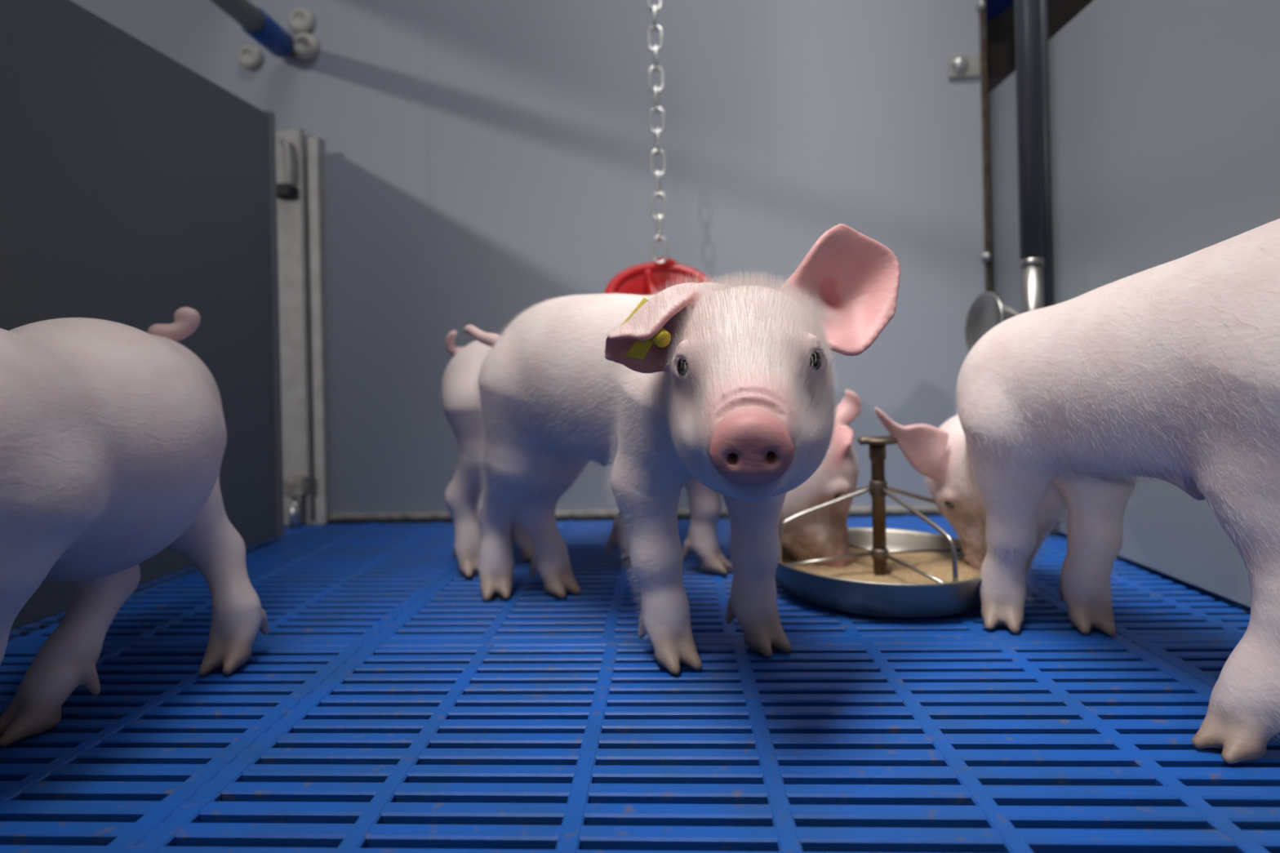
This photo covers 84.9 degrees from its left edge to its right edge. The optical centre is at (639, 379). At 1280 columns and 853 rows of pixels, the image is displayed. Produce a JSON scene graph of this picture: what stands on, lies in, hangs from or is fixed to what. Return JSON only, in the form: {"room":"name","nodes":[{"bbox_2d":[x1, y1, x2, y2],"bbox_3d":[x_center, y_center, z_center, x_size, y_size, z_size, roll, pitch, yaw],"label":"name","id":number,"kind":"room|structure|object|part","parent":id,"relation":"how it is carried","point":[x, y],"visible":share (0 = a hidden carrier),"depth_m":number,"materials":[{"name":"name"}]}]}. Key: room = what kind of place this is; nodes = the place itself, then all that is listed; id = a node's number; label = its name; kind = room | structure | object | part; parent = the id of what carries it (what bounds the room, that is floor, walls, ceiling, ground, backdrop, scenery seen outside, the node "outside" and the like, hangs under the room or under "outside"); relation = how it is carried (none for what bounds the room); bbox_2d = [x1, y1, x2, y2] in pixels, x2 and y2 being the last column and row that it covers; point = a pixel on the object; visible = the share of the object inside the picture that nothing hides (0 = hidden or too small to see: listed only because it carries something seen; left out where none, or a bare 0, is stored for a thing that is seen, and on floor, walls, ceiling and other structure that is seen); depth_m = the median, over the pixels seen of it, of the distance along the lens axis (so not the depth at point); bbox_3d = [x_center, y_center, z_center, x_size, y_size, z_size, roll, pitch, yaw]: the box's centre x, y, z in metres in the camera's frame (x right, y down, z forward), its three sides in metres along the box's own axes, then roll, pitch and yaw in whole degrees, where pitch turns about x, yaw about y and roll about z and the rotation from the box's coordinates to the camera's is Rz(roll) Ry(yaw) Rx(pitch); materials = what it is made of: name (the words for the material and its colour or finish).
{"room":"pig pen","nodes":[
{"label":"pig pen","id":0,"kind":"room"},
{"bbox_2d":[71,0,985,521],"bbox_3d":[-0.474,-0.690,1.304,2.166,1.900,0.040,-1,0,3],"label":"wall","id":1,"kind":"structure","parent":0,"point":[485,162],"depth_m":1.27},
{"bbox_2d":[210,0,318,69],"bbox_3d":[-0.741,-0.624,-0.386,0.150,0.107,3.362,-1,0,3],"label":"pipe","id":2,"kind":"object","parent":1,"relation":"attached to","point":[254,20],"visible":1,"depth_m":1.24,"materials":[{"name":"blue plastic"}]},
{"bbox_3d":[-0.718,-0.592,1.286,0.043,0.043,0.018,-1,0,3],"label":"wall knob","id":3,"kind":"part","parent":2,"relation":"part of","materials":[{"name":"beige plastic"}]},
{"bbox_3d":[-0.621,-0.656,1.282,0.047,0.047,0.018,-1,0,3],"label":"wall knob","id":4,"kind":"part","parent":2,"relation":"part of","materials":[{"name":"beige plastic"}]},
{"bbox_3d":[-0.614,-0.611,1.282,0.049,0.049,0.018,-1,0,3],"label":"wall knob","id":5,"kind":"part","parent":2,"relation":"part of","materials":[{"name":"beige plastic"}]},
{"bbox_2d":[325,506,942,524],"bbox_3d":[0.022,0.241,1.258,1.200,0.011,0.009,-1,0,3],"label":"baseboard","id":6,"kind":"structure","parent":1,"relation":"attached to","point":[920,508],"depth_m":1.26,"materials":[{"name":"grey metal"}]},
{"bbox_2d":[646,0,667,264],"bbox_3d":[0.025,-0.476,1.077,0.025,0.616,0.107,-1,0,3],"label":"hanging chain","id":7,"kind":"object","parent":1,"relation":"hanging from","point":[654,9],"visible":1,"depth_m":1.05,"materials":[{"name":"metal"}]},
{"bbox_2d":[604,257,711,295],"bbox_3d":[0.032,-0.122,1.030,0.172,0.134,0.128,-1,0,3],"label":"toy","id":8,"kind":"object","parent":7,"relation":"hanging from","point":[643,278],"visible":0.23,"depth_m":1.07,"materials":[{"name":"red plastic"}]},
{"bbox_3d":[0.033,-0.114,1.034,0.152,0.118,0.119,-1,0,3],"label":"dish","id":9,"kind":"part","parent":8,"relation":"part of","materials":[{"name":"red plastic"}]},
{"bbox_2d":[947,0,992,292],"bbox_3d":[0.595,-0.373,1.242,0.087,1.180,0.045,-1,0,-35],"label":"strip","id":10,"kind":"object","parent":1,"relation":"attached to","point":[960,65],"visible":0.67,"depth_m":1.23,"materials":[{"name":"metal"}]},
{"bbox_3d":[0.571,-0.553,1.234,0.053,0.040,0.005,-1,0,3],"label":"bracket plate","id":11,"kind":"part","parent":10,"relation":"part of","materials":[{"name":"metal"}]},
{"bbox_2d":[0,515,1279,852],"bbox_3d":[-0.001,0.263,0.399,2.450,0.027,1.696,-1,0,3],"label":"floor","id":12,"kind":"structure","parent":0,"point":[384,705],"depth_m":0.51,"materials":[{"name":"blue plastic"}]},
{"bbox_2d":[0,306,268,746],"bbox_3d":[-0.461,0.091,0.474,0.238,0.336,0.572,-1,0,3],"label":"piglet","id":13,"kind":"object","parent":12,"relation":"on","point":[113,434],"visible":1,"depth_m":0.51,"materials":[{"name":"white"}]},
{"bbox_2d":[0,0,284,630],"bbox_3d":[-0.797,-0.085,-0.456,0.033,0.689,3.227,-1,0,7],"label":"partition panel","id":14,"kind":"object","parent":12,"relation":"on","point":[136,188],"visible":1,"depth_m":0.88,"materials":[{"name":"grey plastic"}]},
{"bbox_2d":[275,127,330,528],"bbox_3d":[-0.619,-0.094,1.263,0.082,0.716,0.057,-1,0,3],"label":"gate post","id":15,"kind":"object","parent":12,"relation":"on","point":[290,144],"visible":0.91,"depth_m":1.27,"materials":[{"name":"metal"}]},
{"bbox_3d":[-0.636,-0.336,1.250,0.034,0.020,0.031,-1,0,3],"label":"latch plate","id":16,"kind":"part","parent":15,"relation":"part of","materials":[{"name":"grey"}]},
{"bbox_2d":[440,329,861,578],"bbox_3d":[0.008,0.088,0.925,0.548,0.321,0.183,-1,0,7],"label":"piglet","id":17,"kind":"object","parent":12,"relation":"on","point":[824,533],"visible":0.35,"depth_m":0.88,"materials":[{"name":"white"}]},
{"bbox_2d":[463,223,900,675],"bbox_3d":[0.010,0.065,0.668,0.221,0.367,0.528,-1,0,-32],"label":"piglet","id":18,"kind":"object","parent":12,"relation":"on","point":[726,388],"visible":1,"depth_m":0.59,"materials":[{"name":"white"}]},
{"bbox_3d":[-0.002,-0.049,0.540,0.029,0.029,0.005,-1,0,-34],"label":"tag plate","id":19,"kind":"part","parent":18,"relation":"part of","materials":[{"name":"yellow plastic"}]},
{"bbox_2d":[775,435,982,617],"bbox_3d":[0.277,0.154,0.810,0.260,0.174,0.260,-1,0,3],"label":"pan","id":20,"kind":"object","parent":12,"relation":"on","point":[940,598],"visible":0.67,"depth_m":0.74,"materials":[{"name":"metal"}]},
{"bbox_3d":[0.212,0.169,0.802,0.116,0.089,0.005,-1,0,-7],"label":"divider rod","id":21,"kind":"part","parent":20,"relation":"part of","materials":[{"name":"metal"}]},
{"bbox_3d":[0.257,0.168,0.873,0.005,0.089,0.116,-1,0,-17],"label":"divider rod","id":22,"kind":"part","parent":20,"relation":"part of","materials":[{"name":"metal"}]},
{"bbox_3d":[0.277,0.157,0.810,0.020,0.165,0.020,-1,0,3],"label":"post","id":23,"kind":"part","parent":20,"relation":"part of","materials":[{"name":"metal"}]},
{"bbox_2d":[775,527,982,617],"bbox_3d":[0.278,0.220,0.810,0.260,0.042,0.260,-1,0,3],"label":"bowl","id":24,"kind":"object","parent":20,"relation":"attached to","point":[940,598],"depth_m":0.72,"materials":[{"name":"metal"}]},
{"bbox_2d":[782,547,980,583],"bbox_3d":[0.278,0.223,0.810,0.233,0.011,0.233,-1,0,3],"label":"feed","id":25,"kind":"object","parent":20,"relation":"in","point":[938,566],"visible":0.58,"depth_m":0.82,"materials":[{"name":"beige food"}]},
{"bbox_3d":[0.296,0.167,0.748,0.005,0.089,0.116,-1,0,-17],"label":"divider rod","id":26,"kind":"part","parent":20,"relation":"part of","materials":[{"name":"metal"}]},
{"bbox_3d":[0.338,0.167,0.832,0.116,0.089,0.005,-1,0,-19],"label":"divider rod","id":27,"kind":"part","parent":20,"relation":"part of","materials":[{"name":"metal"}]},
{"bbox_2d":[986,0,1093,77],"bbox_3d":[1.673,-0.737,1.700,1.980,2.500,0.050,-1,0,3],"label":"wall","id":28,"kind":"structure","parent":0,"point":[1001,42],"depth_m":1.71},
{"bbox_2d":[987,76,1008,93],"bbox_3d":[0.843,-0.649,1.563,0.330,0.040,0.040,-1,0,3],"label":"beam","id":29,"kind":"structure","parent":28,"relation":"attached to","point":[993,82],"depth_m":1.54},
{"bbox_2d":[986,0,1013,22],"bbox_3d":[0.670,-1.005,1.570,0.340,0.340,0.340,-1,0,3],"label":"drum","id":30,"kind":"object","parent":28,"relation":"attached to","point":[994,8],"visible":0.1,"depth_m":1.58,"materials":[{"name":"blue plastic"}]},
{"bbox_2d":[988,0,1279,608],"bbox_3d":[0.604,-0.139,0.423,0.025,0.738,2.100,-1,0,3],"label":"wall","id":31,"kind":"structure","parent":0,"point":[1165,114],"depth_m":0.83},
{"bbox_2d":[964,0,1044,351],"bbox_3d":[0.527,-0.487,0.997,0.109,1.050,0.096,-1,0,3],"label":"pipe","id":32,"kind":"object","parent":31,"relation":"attached to","point":[988,310],"visible":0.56,"depth_m":1.01,"materials":[{"name":"grey metal"}]},
{"bbox_2d":[964,291,1018,351],"bbox_3d":[0.516,-0.077,0.998,0.070,0.096,0.096,-1,0,3],"label":"bowl","id":33,"kind":"object","parent":32,"relation":"on","point":[988,310],"depth_m":1.01,"materials":[{"name":"metal"}]},
{"bbox_2d":[1037,0,1058,524],"bbox_3d":[0.606,-0.398,1.048,0.014,1.230,0.014,-1,0,3],"label":"pipe","id":34,"kind":"object","parent":31,"relation":"attached to","point":[1048,282],"visible":0.54,"depth_m":1.04,"materials":[{"name":"black metal"}]}
]}

